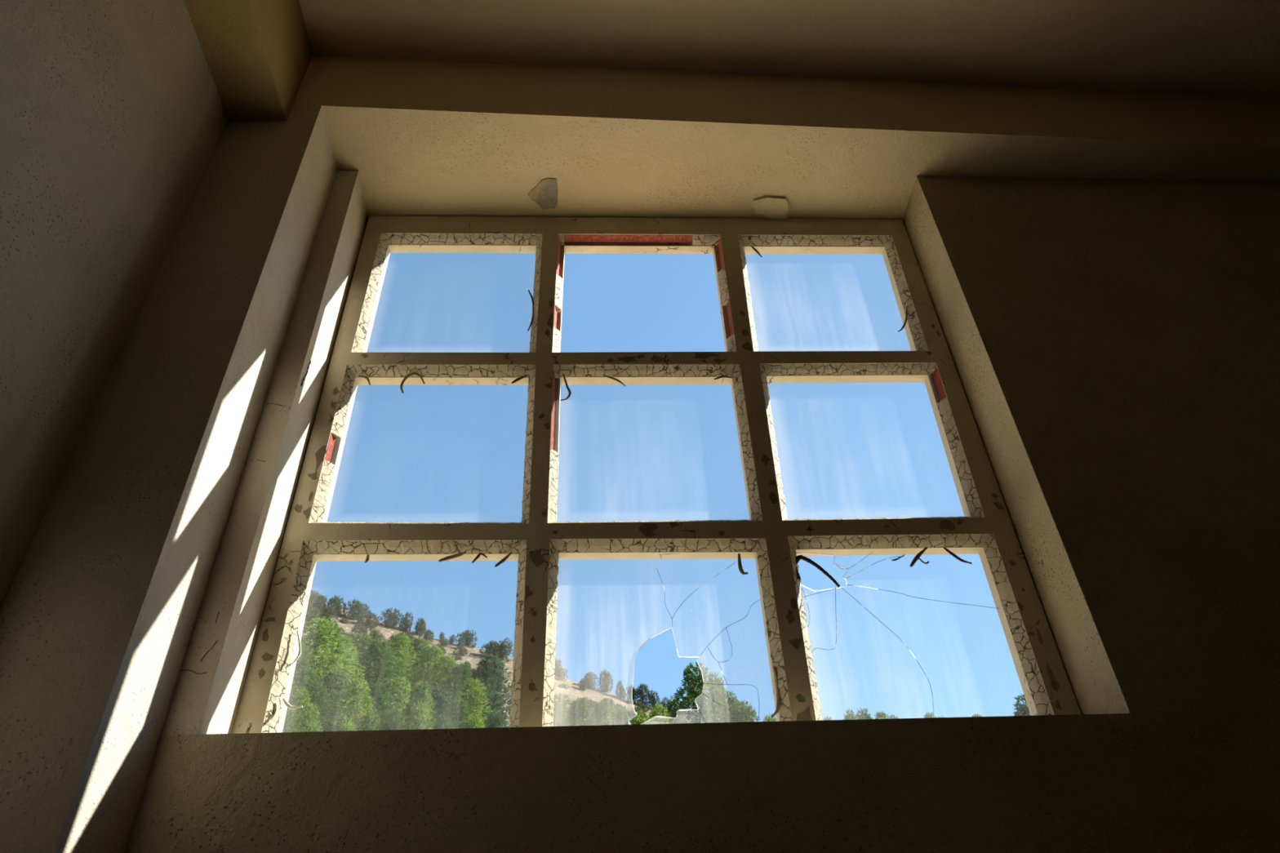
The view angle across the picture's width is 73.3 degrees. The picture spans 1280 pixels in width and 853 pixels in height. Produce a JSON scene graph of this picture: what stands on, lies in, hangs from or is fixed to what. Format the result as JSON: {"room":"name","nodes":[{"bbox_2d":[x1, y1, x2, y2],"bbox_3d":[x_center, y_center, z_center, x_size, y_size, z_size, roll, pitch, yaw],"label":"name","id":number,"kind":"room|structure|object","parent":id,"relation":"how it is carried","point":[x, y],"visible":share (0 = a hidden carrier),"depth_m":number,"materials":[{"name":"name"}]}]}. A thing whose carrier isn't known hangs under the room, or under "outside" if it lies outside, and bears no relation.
{"room":"abandoned building room","nodes":[
{"label":"abandoned building room","id":0,"kind":"room"},
{"bbox_2d":[0,0,228,607],"bbox_3d":[-0.826,-0.867,-0.602,0.200,3.481,4.662,0,-39,-3],"label":"wall","id":1,"kind":"structure","parent":0,"point":[113,118],"depth_m":1.25,"materials":[{"name":"grey paint"}]},
{"bbox_2d":[160,169,368,735],"bbox_3d":[-0.639,-0.029,1.615,0.051,1.273,0.176,0,-39,-3],"label":"wall strip","id":2,"kind":"object","parent":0,"point":[208,692],"visible":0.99,"depth_m":1.43,"materials":[{"name":"paint"}]},
{"bbox_2d":[124,175,1279,852],"bbox_3d":[1.204,0.598,1.198,3.685,2.905,0.176,0,-39,-3],"label":"wall","id":3,"kind":"structure","parent":0,"point":[1113,344],"depth_m":1.24,"materials":[{"name":"beige paint"}]},
{"bbox_2d":[231,215,1080,733],"bbox_3d":[0.020,0.028,1.663,1.283,1.320,0.048,0,-39,-3],"label":"window","id":4,"kind":"structure","parent":3,"relation":"in","point":[538,542],"depth_m":1.60,"materials":[{"name":"beige paint"}]},
{"bbox_2d":[282,698,302,709],"bbox_3d":[-0.527,0.422,1.308,0.033,0.017,0.007,-2,-39,0],"label":"strand","id":5,"kind":"object","parent":4,"relation":"attached to","point":[288,705],"visible":1,"depth_m":1.30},
{"bbox_2d":[288,631,301,666],"bbox_3d":[-0.543,0.352,1.364,0.014,0.060,0.004,17,-43,-23],"label":"strand","id":6,"kind":"object","parent":4,"relation":"attached to","point":[298,637],"visible":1,"depth_m":1.36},
{"bbox_2d":[400,373,425,393],"bbox_3d":[-0.454,-0.086,1.720,0.050,0.055,0.007,-2,-39,-1],"label":"strand","id":7,"kind":"object","parent":4,"relation":"attached to","point":[411,374],"visible":1,"depth_m":1.73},
{"bbox_2d":[438,551,466,562],"bbox_3d":[-0.321,0.224,1.476,0.047,0.020,0.009,-2,-39,-1],"label":"strand","id":8,"kind":"object","parent":4,"relation":"attached to","point":[448,557],"visible":1,"depth_m":1.48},
{"bbox_2d":[494,551,512,567],"bbox_3d":[-0.234,0.230,1.477,0.029,0.030,0.008,0,-39,-3],"label":"strand","id":9,"kind":"object","parent":4,"relation":"attached to","point":[504,558],"visible":1,"depth_m":1.48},
{"bbox_2d":[527,289,534,331],"bbox_3d":[-0.236,-0.251,1.865,0.018,0.128,0.007,0,-39,-3],"label":"strand","id":10,"kind":"object","parent":4,"relation":"attached to","point":[530,293],"visible":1,"depth_m":1.86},
{"bbox_2d":[560,373,571,400],"bbox_3d":[-0.149,-0.078,1.729,0.021,0.071,0.007,0,-39,-3],"label":"strand","id":11,"kind":"object","parent":4,"relation":"attached to","point":[565,380],"visible":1,"depth_m":1.73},
{"bbox_2d":[737,553,747,574],"bbox_3d":[0.177,0.239,1.488,0.016,0.042,0.008,-10,-39,9],"label":"strand","id":12,"kind":"object","parent":4,"relation":"attached to","point":[740,565],"visible":1,"depth_m":1.49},
{"bbox_2d":[770,666,781,718],"bbox_3d":[0.211,0.415,1.347,0.022,0.082,0.007,8,-40,-12],"label":"strand","id":13,"kind":"object","parent":4,"relation":"attached to","point":[779,699],"visible":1,"depth_m":1.34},
{"bbox_2d":[795,555,839,586],"bbox_3d":[0.301,0.249,1.490,0.081,0.067,0.018,0,-39,-3],"label":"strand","id":14,"kind":"object","parent":4,"relation":"attached to","point":[798,557],"visible":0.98,"depth_m":1.49,"materials":[{"name":"plant"}]},
{"bbox_2d":[897,305,907,331],"bbox_3d":[0.578,-0.243,1.897,0.046,0.102,0.007,1,-39,-5],"label":"strand","id":15,"kind":"object","parent":4,"relation":"attached to","point":[906,313],"visible":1,"depth_m":1.89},
{"bbox_2d":[909,546,928,567],"bbox_3d":[0.488,0.230,1.510,0.040,0.040,0.008,0,-39,-3],"label":"strand","id":16,"kind":"object","parent":4,"relation":"attached to","point":[918,555],"visible":1,"depth_m":1.51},
{"bbox_2d":[942,546,972,564],"bbox_3d":[0.558,0.228,1.516,0.043,0.037,0.008,-2,-39,-1],"label":"strand","id":17,"kind":"object","parent":4,"relation":"attached to","point":[953,554],"visible":1,"depth_m":1.51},
{"bbox_2d":[293,53,1279,221],"bbox_3d":[1.066,-0.662,2.107,3.856,0.245,0.330,0,-39,-3],"label":"lintel beam","id":18,"kind":"structure","parent":3,"relation":"on","point":[424,137],"depth_m":1.98,"materials":[{"name":"beige paint"}]},
{"bbox_2d":[298,0,1279,97],"bbox_3d":[1.135,-2.111,0.623,3.856,0.150,4.462,0,-39,-3],"label":"ceiling","id":19,"kind":"structure","parent":0,"point":[1222,47],"depth_m":1.97,"materials":[{"name":"paint"}]},
{"bbox_2d":[183,0,313,122],"bbox_3d":[-0.720,-2.034,0.262,0.113,0.288,4.135,0,-39,-3],"label":"ceiling beam","id":20,"kind":"structure","parent":19,"relation":"attached to","point":[258,54],"depth_m":1.71,"materials":[{"name":"paint"}]},
{"bbox_3d":[1.254,0.464,-1.446,3.856,0.200,4.462,0,-39,-3],"label":"floor","id":21,"kind":"structure","parent":0,"visible":0},
{"bbox_2d":[0,104,337,852],"bbox_3d":[-0.719,0.553,1.043,0.172,2.919,0.330,0,-39,-3],"label":"pillar","id":22,"kind":"structure","parent":21,"relation":"on","point":[99,614],"depth_m":1.21,"materials":[{"name":"paint"}]},
{"label":"outside","id":23,"kind":"structure","parent":0,"visible":0},
{"bbox_2d":[293,600,688,728],"bbox_3d":[-0.854,-18.514,14.872,300.000,74.769,300.000,0,-39,-3],"label":"hillside","id":24,"kind":"structure","parent":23,"point":[473,655],"depth_m":116.89,"materials":[{"name":"soil"}]},
{"bbox_2d":[282,712,294,732],"bbox_3d":[-12.268,12.405,28.068,1.691,6.214,1.727,11,-41,-17],"label":"pine tree","id":25,"kind":"object","parent":24,"relation":"on","point":[287,727],"visible":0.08,"depth_m":29.68,"materials":[{"name":"green plant"}]},
{"bbox_2d":[286,679,297,729],"bbox_3d":[-17.161,14.853,40.333,2.615,6.604,2.671,6,-39,-10],"label":"pine tree","id":26,"kind":"object","parent":24,"relation":"on","point":[293,685],"visible":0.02,"depth_m":41.86,"materials":[{"name":"green plant"}]},
{"bbox_2d":[284,688,311,732],"bbox_3d":[-15.323,14.489,37.342,2.020,6.453,1.978,-24,-43,24],"label":"pine tree","id":27,"kind":"object","parent":24,"relation":"on","point":[301,698],"visible":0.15,"depth_m":38.73,"materials":[{"name":"green plant"}]},
{"bbox_2d":[290,703,322,732],"bbox_3d":[-12.240,13.023,30.412,1.797,6.563,1.825,27,-47,-31],"label":"pine tree","id":28,"kind":"object","parent":24,"relation":"on","point":[312,723],"visible":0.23,"depth_m":31.91,"materials":[{"name":"green plant"}]},
{"bbox_2d":[291,643,325,699],"bbox_3d":[-22.218,17.060,54.273,5.011,6.998,4.342,17,-43,-22],"label":"pine tree","id":29,"kind":"object","parent":24,"relation":"on","point":[305,660],"visible":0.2,"depth_m":54.98,"materials":[{"name":"green plant"}]},
{"bbox_2d":[304,604,323,629],"bbox_3d":[-39.834,23.062,103.521,3.304,3.585,2.572,2,-39,-6],"label":"shrub","id":30,"kind":"object","parent":24,"relation":"on","point":[312,610],"visible":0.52,"depth_m":103.35,"materials":[{"name":"green plant"}]},
{"bbox_2d":[292,680,335,731],"bbox_3d":[-17.964,16.655,46.639,2.920,5.883,3.211,-12,-40,11],"label":"pine tree","id":31,"kind":"object","parent":24,"relation":"on","point":[317,693],"visible":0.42,"depth_m":47.62,"materials":[{"name":"green plant"}]},
{"bbox_2d":[307,588,320,608],"bbox_3d":[-44.565,23.576,116.426,2.882,4.080,2.521,0,-39,-3],"label":"shrub","id":32,"kind":"object","parent":24,"relation":"on","point":[313,595],"visible":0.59,"depth_m":116.07,"materials":[{"name":"green plant"}]},
{"bbox_2d":[313,593,329,612],"bbox_3d":[-43.364,24.326,116.836,2.300,3.507,2.955,12,-41,-17],"label":"shrub","id":33,"kind":"object","parent":24,"relation":"on","point":[322,606],"visible":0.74,"depth_m":116.46,"materials":[{"name":"green plant"}]},
{"bbox_2d":[293,616,355,703],"bbox_3d":[-23.061,17.474,60.209,6.325,8.552,6.521,-16,-41,16],"label":"pine tree","id":34,"kind":"object","parent":24,"relation":"on","point":[319,635],"visible":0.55,"depth_m":61.02,"materials":[{"name":"green plant"}]},
{"bbox_2d":[318,606,338,623],"bbox_3d":[-39.708,24.361,109.283,2.652,2.932,2.658,15,-42,-21],"label":"shrub","id":35,"kind":"object","parent":24,"relation":"on","point":[324,614],"visible":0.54,"depth_m":109.11,"materials":[{"name":"green plant"}]},
{"bbox_2d":[307,666,353,731],"bbox_3d":[-18.655,17.542,51.354,3.574,6.457,4.124,13,-41,-19],"label":"pine tree","id":36,"kind":"object","parent":24,"relation":"on","point":[335,686],"visible":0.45,"depth_m":52.11,"materials":[{"name":"green plant"}]},
{"bbox_2d":[327,595,347,617],"bbox_3d":[-41.602,25.067,118.438,3.322,3.521,3.315,26,-47,-31],"label":"shrub","id":37,"kind":"object","parent":24,"relation":"on","point":[337,606],"visible":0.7,"depth_m":118.18,"materials":[{"name":"green plant"}]},
{"bbox_2d":[310,635,366,719],"bbox_3d":[-23.314,19.295,65.515,4.735,7.044,4.836,-4,-39,1],"label":"pine tree","id":38,"kind":"object","parent":24,"relation":"on","point":[348,643],"visible":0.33,"depth_m":66.45,"materials":[{"name":"green plant"}]},
{"bbox_2d":[338,716,357,731],"bbox_3d":[-10.271,12.902,28.700,1.541,6.464,1.694,-10,-39,9],"label":"pine tree","id":39,"kind":"object","parent":24,"relation":"on","point":[348,727],"visible":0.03,"depth_m":30.36,"materials":[{"name":"green plant"}]},
{"bbox_2d":[323,677,375,731],"bbox_3d":[-14.978,16.260,44.227,3.086,6.935,2.994,-15,-40,15],"label":"pine tree","id":40,"kind":"object","parent":24,"relation":"on","point":[356,692],"visible":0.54,"depth_m":45.13,"materials":[{"name":"green plant"}]},
{"bbox_2d":[342,598,366,620],"bbox_3d":[-39.654,25.762,119.575,3.596,3.957,3.498,-22,-43,23],"label":"shrub","id":41,"kind":"object","parent":24,"relation":"on","point":[353,608],"visible":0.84,"depth_m":119.05,"materials":[{"name":"green plant"}]},
{"bbox_2d":[349,622,373,637],"bbox_3d":[-34.933,25.922,107.826,2.621,2.844,2.615,-13,-40,13],"label":"shrub","id":42,"kind":"object","parent":24,"relation":"on","point":[363,628],"visible":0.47,"depth_m":108.01,"materials":[{"name":"green plant"}]},
{"bbox_2d":[343,631,386,684],"bbox_3d":[-24.230,20.844,73.404,4.430,6.731,4.362,21,-44,-26],"label":"pine tree","id":43,"kind":"object","parent":24,"relation":"on","point":[362,644],"visible":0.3,"depth_m":74.35,"materials":[{"name":"green plant"}]},
{"bbox_2d":[355,604,379,629],"bbox_3d":[-37.169,26.271,117.352,3.087,3.839,3.529,-9,-39,8],"label":"shrub","id":44,"kind":"object","parent":24,"relation":"on","point":[371,615],"visible":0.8,"depth_m":117.00,"materials":[{"name":"green plant"}]},
{"bbox_2d":[342,682,394,730],"bbox_3d":[-14.951,17.413,47.538,3.546,6.554,3.472,27,-47,-32],"label":"pine tree","id":45,"kind":"object","parent":24,"relation":"on","point":[380,695],"visible":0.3,"depth_m":48.68,"materials":[{"name":"green plant"}]},
{"bbox_2d":[355,709,382,730],"bbox_3d":[-10.750,14.126,32.992,1.994,6.647,2.302,-29,-46,29],"label":"pine tree","id":46,"kind":"object","parent":24,"relation":"on","point":[372,724],"visible":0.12,"depth_m":34.48,"materials":[{"name":"green plant"}]},
{"bbox_2d":[364,630,386,642],"bbox_3d":[-32.488,26.584,105.971,2.300,3.224,2.955,-27,-45,27],"label":"shrub","id":47,"kind":"object","parent":24,"relation":"on","point":[373,633],"visible":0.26,"depth_m":106.05,"materials":[{"name":"green plant"}]},
{"bbox_2d":[351,637,402,707],"bbox_3d":[-21.549,20.534,69.367,3.974,7.304,4.370,26,-47,-31],"label":"pine tree","id":48,"kind":"object","parent":24,"relation":"on","point":[379,649],"visible":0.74,"depth_m":69.88,"materials":[{"name":"green plant"}]},
{"bbox_2d":[377,607,404,630],"bbox_3d":[-35.468,27.522,122.388,3.675,4.069,3.575,30,-49,-34],"label":"shrub","id":49,"kind":"object","parent":24,"relation":"on","point":[393,616],"visible":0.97,"depth_m":122.25,"materials":[{"name":"green plant"}]},
{"bbox_2d":[380,708,406,730],"bbox_3d":[-9.257,13.560,31.032,1.914,6.935,1.916,-10,-39,9],"label":"pine tree","id":50,"kind":"object","parent":24,"relation":"on","point":[396,724],"visible":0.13,"depth_m":32.84,"materials":[{"name":"green plant"}]},
{"bbox_2d":[377,676,413,728],"bbox_3d":[-15.213,18.705,53.053,3.220,6.642,3.170,-20,-42,20],"label":"pine tree","id":51,"kind":"object","parent":24,"relation":"on","point":[402,691],"visible":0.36,"depth_m":54.06,"materials":[{"name":"green plant"}]},
{"bbox_2d":[373,632,419,696],"bbox_3d":[-21.878,21.992,77.329,4.508,7.349,5.202,16,-42,-22],"label":"pine tree","id":52,"kind":"object","parent":24,"relation":"on","point":[397,645],"visible":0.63,"depth_m":78.01,"materials":[{"name":"green plant"}]},
{"bbox_2d":[397,611,413,631],"bbox_3d":[-33.686,28.386,124.018,2.476,3.384,2.166,-19,-42,19],"label":"shrub","id":53,"kind":"object","parent":24,"relation":"on","point":[407,625],"visible":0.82,"depth_m":123.73,"materials":[{"name":"green plant"}]},
{"bbox_2d":[399,629,417,646],"bbox_3d":[-30.574,27.950,112.497,2.633,3.118,2.707,-1,-39,-2],"label":"shrub","id":54,"kind":"object","parent":24,"relation":"on","point":[411,635],"visible":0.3,"depth_m":112.63,"materials":[{"name":"green plant"}]},
{"bbox_2d":[393,680,437,729],"bbox_3d":[-11.872,16.931,44.953,2.615,7.564,2.876,16,-42,-22],"label":"pine tree","id":55,"kind":"object","parent":24,"relation":"on","point":[417,695],"visible":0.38,"depth_m":46.37,"materials":[{"name":"green plant"}]},
{"bbox_2d":[399,638,435,703],"bbox_3d":[-21.215,23.456,81.902,5.067,6.746,5.082,0,-39,-3],"label":"pine tree","id":56,"kind":"object","parent":24,"relation":"on","point":[420,643],"visible":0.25,"depth_m":82.66,"materials":[{"name":"green plant"}]},
{"bbox_2d":[404,700,433,729],"bbox_3d":[-8.903,14.272,33.461,2.234,7.314,2.187,-28,-45,28],"label":"pine tree","id":57,"kind":"object","parent":24,"relation":"on","point":[419,724],"visible":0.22,"depth_m":35.07,"materials":[{"name":"green plant"}]},
{"bbox_2d":[413,617,426,635],"bbox_3d":[-31.904,29.135,124.706,1.914,3.275,2.460,-7,-39,5],"label":"shrub","id":58,"kind":"object","parent":24,"relation":"on","point":[422,627],"visible":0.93,"depth_m":124.42,"materials":[{"name":"green plant"}]},
{"bbox_2d":[418,629,434,644],"bbox_3d":[-29.645,29.381,119.422,2.233,2.581,2.229,5,-39,-10],"label":"shrub","id":59,"kind":"object","parent":24,"relation":"on","point":[428,633],"visible":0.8,"depth_m":119.31,"materials":[{"name":"green plant"}]},
{"bbox_2d":[400,644,453,693],"bbox_3d":[-18.289,22.481,74.428,4.812,7.394,4.712,-11,-40,11],"label":"pine tree","id":60,"kind":"object","parent":24,"relation":"on","point":[434,655],"visible":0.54,"depth_m":74.97,"materials":[{"name":"green plant"}]},
{"bbox_2d":[420,654,466,725],"bbox_3d":[-15.979,22.090,70.002,3.796,7.258,3.856,-14,-40,14],"label":"pine tree","id":61,"kind":"object","parent":24,"relation":"on","point":[446,664],"visible":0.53,"depth_m":70.74,"materials":[{"name":"green plant"}]},
{"bbox_2d":[425,685,461,728],"bbox_3d":[-11.456,17.934,48.030,3.241,7.088,3.740,-3,-39,0],"label":"pine tree","id":62,"kind":"object","parent":24,"relation":"on","point":[440,704],"visible":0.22,"depth_m":49.43,"materials":[{"name":"green plant"}]},
{"bbox_2d":[437,636,450,646],"bbox_3d":[-27.373,30.413,120.543,2.154,1.448,2.095,-19,-42,19],"label":"bush","id":63,"kind":"object","parent":24,"relation":"on","point":[443,642],"visible":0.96,"depth_m":120.33,"materials":[{"name":"green plant"}]},
{"bbox_2d":[434,713,456,728],"bbox_3d":[-7.477,13.956,31.396,1.676,7.000,1.702,24,-46,-30],"label":"pine tree","id":64,"kind":"object","parent":24,"relation":"on","point":[446,724],"visible":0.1,"depth_m":33.28,"materials":[{"name":"green plant"}]},
{"bbox_2d":[435,661,478,722],"bbox_3d":[-13.789,21.508,65.736,3.426,7.444,3.768,24,-46,-29],"label":"pine tree","id":65,"kind":"object","parent":24,"relation":"on","point":[461,669],"visible":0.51,"depth_m":66.67,"materials":[{"name":"green plant"}]},
{"bbox_2d":[442,697,473,728],"bbox_3d":[-9.502,17.320,43.992,2.588,6.995,2.669,-4,-39,2],"label":"pine tree","id":66,"kind":"object","parent":24,"relation":"on","point":[459,711],"visible":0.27,"depth_m":45.39,"materials":[{"name":"green plant"}]},
{"bbox_2d":[453,646,467,656],"bbox_3d":[-24.349,30.650,116.651,2.233,1.440,2.229,12,-41,-18],"label":"bush","id":67,"kind":"object","parent":24,"relation":"on","point":[460,651],"visible":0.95,"depth_m":116.33,"materials":[{"name":"green plant"}]},
{"bbox_2d":[453,629,477,648],"bbox_3d":[-25.384,31.223,125.765,3.506,3.752,2.729,-16,-41,16],"label":"shrub","id":68,"kind":"object","parent":24,"relation":"on","point":[466,639],"visible":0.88,"depth_m":125.64,"materials":[{"name":"green plant"}]},
{"bbox_2d":[447,677,493,728],"bbox_3d":[-10.634,19.032,52.630,3.612,7.601,3.608,4,-39,-8],"label":"pine tree","id":69,"kind":"object","parent":24,"relation":"on","point":[473,692],"visible":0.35,"depth_m":54.03,"materials":[{"name":"green plant"}]},
{"bbox_2d":[461,711,485,728],"bbox_3d":[-7.079,15.319,35.656,2.190,6.994,2.408,21,-44,-26],"label":"pine tree","id":70,"kind":"object","parent":24,"relation":"on","point":[479,722],"visible":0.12,"depth_m":37.42,"materials":[{"name":"green plant"}]},
{"bbox_2d":[460,653,512,727],"bbox_3d":[-10.776,20.538,61.803,4.675,8.863,5.394,1,-39,-5],"label":"pine tree","id":71,"kind":"object","parent":24,"relation":"on","point":[489,671],"visible":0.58,"depth_m":62.84,"materials":[{"name":"green plant"}]},
{"bbox_2d":[479,640,500,658],"bbox_3d":[-21.033,31.622,120.847,3.223,3.496,3.230,-4,-39,2],"label":"shrub","id":72,"kind":"object","parent":24,"relation":"on","point":[488,650],"visible":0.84,"depth_m":120.67,"materials":[{"name":"green plant"}]},
{"bbox_2d":[483,708,509,728],"bbox_3d":[-6.884,16.641,40.003,2.757,7.088,2.389,21,-44,-26],"label":"pine tree","id":73,"kind":"object","parent":24,"relation":"on","point":[498,722],"visible":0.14,"depth_m":41.55,"materials":[{"name":"green plant"}]},
{"bbox_2d":[493,637,514,662],"bbox_3d":[-19.319,31.955,121.990,3.497,3.943,3.402,8,-40,-13],"label":"shrub","id":74,"kind":"object","parent":24,"relation":"on","point":[504,647],"visible":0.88,"depth_m":121.63,"materials":[{"name":"green plant"}]},
{"bbox_2d":[555,657,562,675],"bbox_3d":[-12.492,34.908,124.904,2.568,3.866,2.247,11,-41,-16],"label":"shrub","id":75,"kind":"object","parent":24,"relation":"on","point":[559,664],"visible":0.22,"depth_m":124.65,"materials":[{"name":"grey plant"}]},
{"bbox_2d":[555,666,568,681],"bbox_3d":[-11.219,35.211,121.756,1.771,2.566,2.276,25,-46,-30],"label":"shrub","id":76,"kind":"object","parent":24,"relation":"on","point":[561,670],"visible":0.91,"depth_m":121.45,"materials":[{"name":"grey plant"}]},
{"bbox_2d":[552,693,577,726],"bbox_3d":[-5.483,21.936,59.045,4.409,7.295,4.277,13,-41,-18],"label":"pine tree","id":77,"kind":"object","parent":24,"relation":"on","point":[560,705],"visible":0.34,"depth_m":60.02,"materials":[{"name":"green plant"}]},
{"bbox_2d":[562,696,600,726],"bbox_3d":[-3.743,21.380,55.892,3.743,7.745,3.822,3,-39,-8],"label":"pine tree","id":78,"kind":"object","parent":24,"relation":"on","point":[576,709],"visible":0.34,"depth_m":57.15,"materials":[{"name":"green plant"}]},
{"bbox_2d":[577,677,586,691],"bbox_3d":[-8.022,35.823,119.121,1.372,2.153,1.762,4,-39,-8],"label":"shrub","id":79,"kind":"object","parent":24,"relation":"on","point":[581,687],"visible":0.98,"depth_m":118.90,"materials":[{"name":"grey plant"}]},
{"bbox_2d":[578,698,597,712],"bbox_3d":[-6.175,33.816,104.042,2.662,1.776,2.072,10,-40,-15],"label":"bush","id":80,"kind":"object","parent":24,"relation":"on","point":[592,703],"visible":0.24,"depth_m":103.81,"materials":[{"name":"green plant"}]},
{"bbox_2d":[583,671,598,688],"bbox_3d":[-7.035,36.721,123.582,2.542,2.944,2.547,-23,-43,24],"label":"shrub","id":81,"kind":"object","parent":24,"relation":"on","point":[589,684],"visible":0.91,"depth_m":123.27,"materials":[{"name":"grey plant"}]},
{"bbox_2d":[587,699,618,725],"bbox_3d":[-2.518,23.108,60.952,3.712,7.436,3.655,17,-43,-23],"label":"pine tree","id":82,"kind":"object","parent":24,"relation":"on","point":[604,710],"visible":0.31,"depth_m":62.22,"materials":[{"name":"green plant"}]},
{"bbox_2d":[597,670,613,693],"bbox_3d":[-5.051,36.916,123.687,2.727,4.559,2.653,-10,-39,10],"label":"shrub","id":83,"kind":"object","parent":24,"relation":"on","point":[606,678],"visible":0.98,"depth_m":123.45,"materials":[{"name":"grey plant"}]},
{"bbox_2d":[612,702,624,715],"bbox_3d":[-2.821,35.562,107.945,2.478,1.654,1.929,30,-49,-34],"label":"bush","id":84,"kind":"object","parent":24,"relation":"on","point":[616,706],"visible":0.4,"depth_m":107.67,"materials":[{"name":"green plant"}]},
{"bbox_2d":[615,680,626,699],"bbox_3d":[-2.781,37.811,122.791,1.616,3.237,1.848,1,-39,-5],"label":"shrub","id":85,"kind":"object","parent":24,"relation":"on","point":[620,695],"visible":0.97,"depth_m":122.64,"materials":[{"name":"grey plant"}]},
{"bbox_2d":[611,705,634,724],"bbox_3d":[-0.974,21.624,54.570,3.144,7.884,2.859,26,-47,-31],"label":"pine tree","id":86,"kind":"object","parent":24,"relation":"on","point":[623,720],"visible":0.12,"depth_m":56.19,"materials":[{"name":"green plant"}]},
{"bbox_2d":[624,684,636,702],"bbox_3d":[-1.288,38.143,122.259,1.854,3.146,1.443,14,-42,-19],"label":"shrub","id":87,"kind":"object","parent":24,"relation":"on","point":[629,691],"visible":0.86,"depth_m":122.03,"materials":[{"name":"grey plant"}]},
{"bbox_2d":[629,707,645,718],"bbox_3d":[-0.345,36.698,109.831,2.360,1.855,2.698,-8,-39,7],"label":"bush","id":88,"kind":"object","parent":24,"relation":"on","point":[637,708],"visible":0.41,"depth_m":109.45,"materials":[{"name":"green plant"}]},
{"bbox_2d":[631,709,651,724],"bbox_3d":[0.238,17.989,42.077,2.661,8.352,2.306,-10,-39,9],"label":"pine tree","id":89,"kind":"object","parent":24,"relation":"on","point":[637,722],"visible":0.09,"depth_m":44.09,"materials":[{"name":"green plant"}]},
{"bbox_2d":[633,682,650,707],"bbox_3d":[0.272,38.416,122.213,2.431,3.959,2.436,29,-48,-33],"label":"shrub","id":90,"kind":"object","parent":24,"relation":"on","point":[640,691],"visible":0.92,"depth_m":121.93,"materials":[{"name":"green plant"}]},
{"bbox_2d":[634,702,649,712],"bbox_3d":[0.262,38.458,117.656,2.053,1.614,2.347,-17,-41,17],"label":"bush","id":91,"kind":"object","parent":24,"relation":"on","point":[638,704],"visible":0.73,"depth_m":117.40,"materials":[{"name":"green plant"}]},
{"bbox_2d":[644,688,661,709],"bbox_3d":[1.876,38.950,121.861,2.134,3.733,2.193,-20,-42,21],"label":"shrub","id":92,"kind":"object","parent":24,"relation":"on","point":[653,700],"visible":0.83,"depth_m":121.87,"materials":[{"name":"green plant"}]},
{"bbox_2d":[648,702,671,724],"bbox_3d":[1.047,18.622,44.201,2.684,8.813,2.687,-8,-39,7],"label":"pine tree","id":93,"kind":"object","parent":24,"relation":"on","point":[658,720],"visible":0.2,"depth_m":46.21,"materials":[{"name":"green plant"}]},
{"bbox_2d":[659,696,668,713],"bbox_3d":[3.419,39.465,121.240,1.589,2.809,1.390,-8,-39,6],"label":"shrub","id":94,"kind":"object","parent":24,"relation":"on","point":[665,698],"visible":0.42,"depth_m":121.39,"materials":[{"name":"green plant"}]},
{"bbox_2d":[664,695,684,724],"bbox_3d":[2.329,20.644,51.354,2.525,9.416,2.579,8,-40,-13],"label":"pine tree","id":95,"kind":"object","parent":24,"relation":"on","point":[670,703],"visible":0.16,"depth_m":53.46,"materials":[{"name":"green plant"}]},
{"bbox_2d":[668,662,735,724],"bbox_3d":[3.601,18.982,48.670,4.122,11.735,4.059,-2,-39,-1],"label":"pine tree","id":96,"kind":"object","parent":24,"relation":"on","point":[694,688],"visible":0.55,"depth_m":50.58,"materials":[{"name":"green plant"}]},
{"bbox_2d":[702,671,730,723],"bbox_3d":[5.241,21.057,54.397,3.077,11.567,2.798,14,-42,-19],"label":"pine tree","id":97,"kind":"object","parent":24,"relation":"on","point":[717,679],"visible":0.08,"depth_m":57.00,"materials":[{"name":"green plant"}]},
{"bbox_2d":[715,691,742,722],"bbox_3d":[5.647,20.619,50.810,3.212,10.457,2.784,-2,-39,-1],"label":"pine tree","id":98,"kind":"object","parent":24,"relation":"on","point":[731,699],"visible":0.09,"depth_m":53.30,"materials":[{"name":"green plant"}]},
{"bbox_2d":[726,700,760,722],"bbox_3d":[5.580,18.983,44.473,3.392,9.846,3.388,-19,-42,20],"label":"pine tree","id":99,"kind":"object","parent":24,"relation":"on","point":[744,715],"visible":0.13,"depth_m":46.85,"materials":[{"name":"green plant"}]},
{"bbox_2d":[762,713,776,721],"bbox_3d":[6.635,18.201,41.051,2.435,9.075,2.487,-5,-39,3],"label":"pine tree","id":100,"kind":"object","parent":24,"relation":"on","point":[770,718],"visible":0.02,"depth_m":43.53,"materials":[{"name":"green plant"}]},
{"bbox_2d":[842,708,857,719],"bbox_3d":[13.988,22.341,53.981,2.433,9.435,2.676,-23,-43,24],"label":"pine tree","id":101,"kind":"object","parent":24,"relation":"on","point":[850,716],"visible":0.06,"depth_m":56.51,"materials":[{"name":"green plant"}]},
{"bbox_2d":[855,706,872,719],"bbox_3d":[13.769,20.903,49.855,2.709,9.555,2.348,16,-42,-22],"label":"pine tree","id":102,"kind":"object","parent":24,"relation":"on","point":[860,717],"visible":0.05,"depth_m":52.40,"materials":[{"name":"green plant"}]},
{"bbox_2d":[874,711,888,719],"bbox_3d":[15.346,21.684,51.668,2.533,9.240,2.530,23,-46,-29],"label":"pine tree","id":103,"kind":"object","parent":24,"relation":"on","point":[881,715],"visible":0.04,"depth_m":54.03,"materials":[{"name":"green plant"}]},
{"bbox_2d":[1013,692,1031,715],"bbox_3d":[17.515,15.511,36.146,3.269,8.945,3.339,29,-49,-33],"label":"pine tree","id":104,"kind":"object","parent":24,"relation":"on","point":[1024,710],"visible":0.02,"depth_m":38.51,"materials":[{"name":"green plant"}]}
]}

